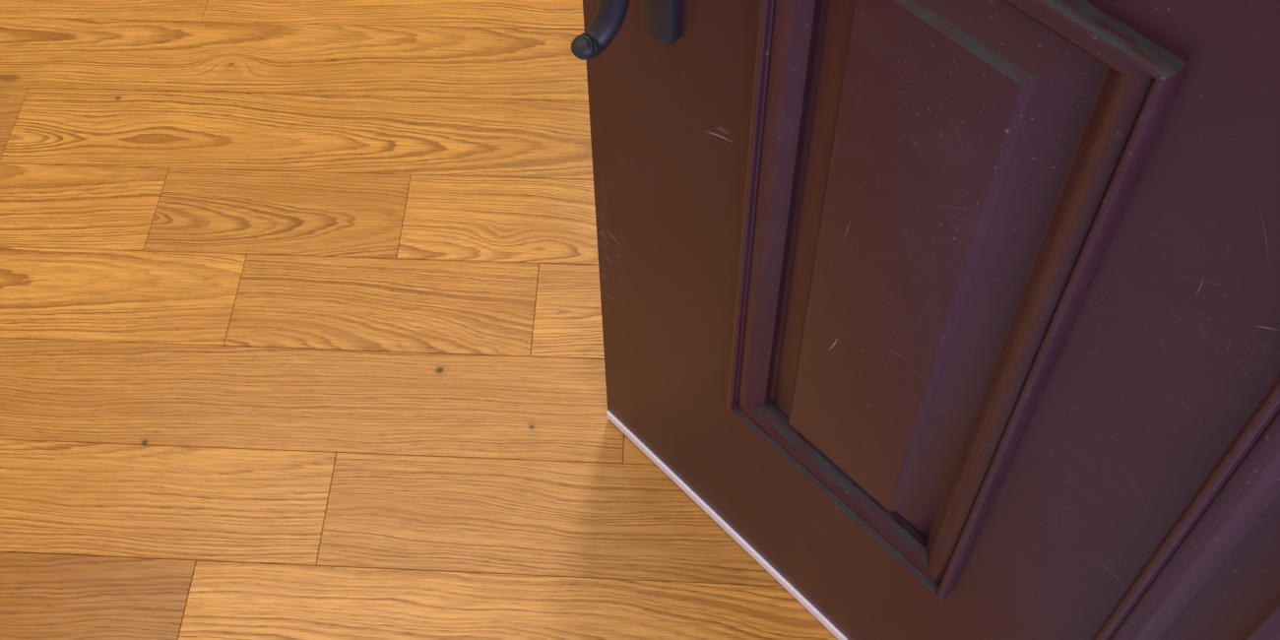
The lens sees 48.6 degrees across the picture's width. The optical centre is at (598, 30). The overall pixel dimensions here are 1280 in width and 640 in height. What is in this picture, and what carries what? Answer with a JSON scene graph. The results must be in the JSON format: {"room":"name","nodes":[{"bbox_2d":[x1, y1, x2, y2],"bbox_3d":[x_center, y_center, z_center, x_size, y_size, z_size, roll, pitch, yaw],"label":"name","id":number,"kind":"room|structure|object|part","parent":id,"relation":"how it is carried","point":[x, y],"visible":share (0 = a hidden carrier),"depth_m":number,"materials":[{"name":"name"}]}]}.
{"room":"entrance hallway","nodes":[
{"label":"entrance hallway","id":0,"kind":"room"},
{"bbox_2d":[0,0,838,639],"bbox_3d":[0.055,-0.706,2.736,4.850,0.030,4.041,1,49,3],"label":"floor","id":1,"kind":"structure","parent":0,"point":[301,338],"depth_m":1.78,"materials":[{"name":"brown wood"}]},
{"bbox_2d":[571,0,1279,639],"bbox_3d":[0.310,0.069,0.667,0.134,2.041,1.006,-37,57,-26],"label":"door","id":2,"kind":"structure","parent":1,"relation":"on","point":[1122,149],"depth_m":0.97,"materials":[{"name":"brown paint"}]},
{"bbox_3d":[0.011,-0.075,0.934,0.089,0.318,0.035,-37,57,-26],"label":"door handle","id":3,"kind":"part","parent":2,"relation":"part of","materials":[{"name":"black metal"}]},
{"bbox_3d":[0.039,-0.095,0.950,0.012,0.318,0.035,-37,57,-26],"label":"plate","id":4,"kind":"part","parent":2,"relation":"part of","materials":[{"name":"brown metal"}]},
{"bbox_2d":[606,410,847,639],"bbox_3d":[0.368,0.720,1.462,0.034,0.015,1.004,-37,57,-26],"label":"strip","id":5,"kind":"object","parent":2,"relation":"attached to","point":[610,416],"visible":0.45,"depth_m":1.60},
{"bbox_2d":[609,57,1269,620],"bbox_3d":[0.186,0.277,1.170,0.011,0.942,0.553,-37,57,-26],"label":"scuffs","id":6,"kind":"object","parent":2,"relation":"attached to","point":[718,128],"visible":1,"depth_m":0.94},
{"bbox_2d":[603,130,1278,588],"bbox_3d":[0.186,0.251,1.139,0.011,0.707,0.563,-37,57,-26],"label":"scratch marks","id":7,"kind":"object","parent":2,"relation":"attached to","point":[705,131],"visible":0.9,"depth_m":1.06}
]}

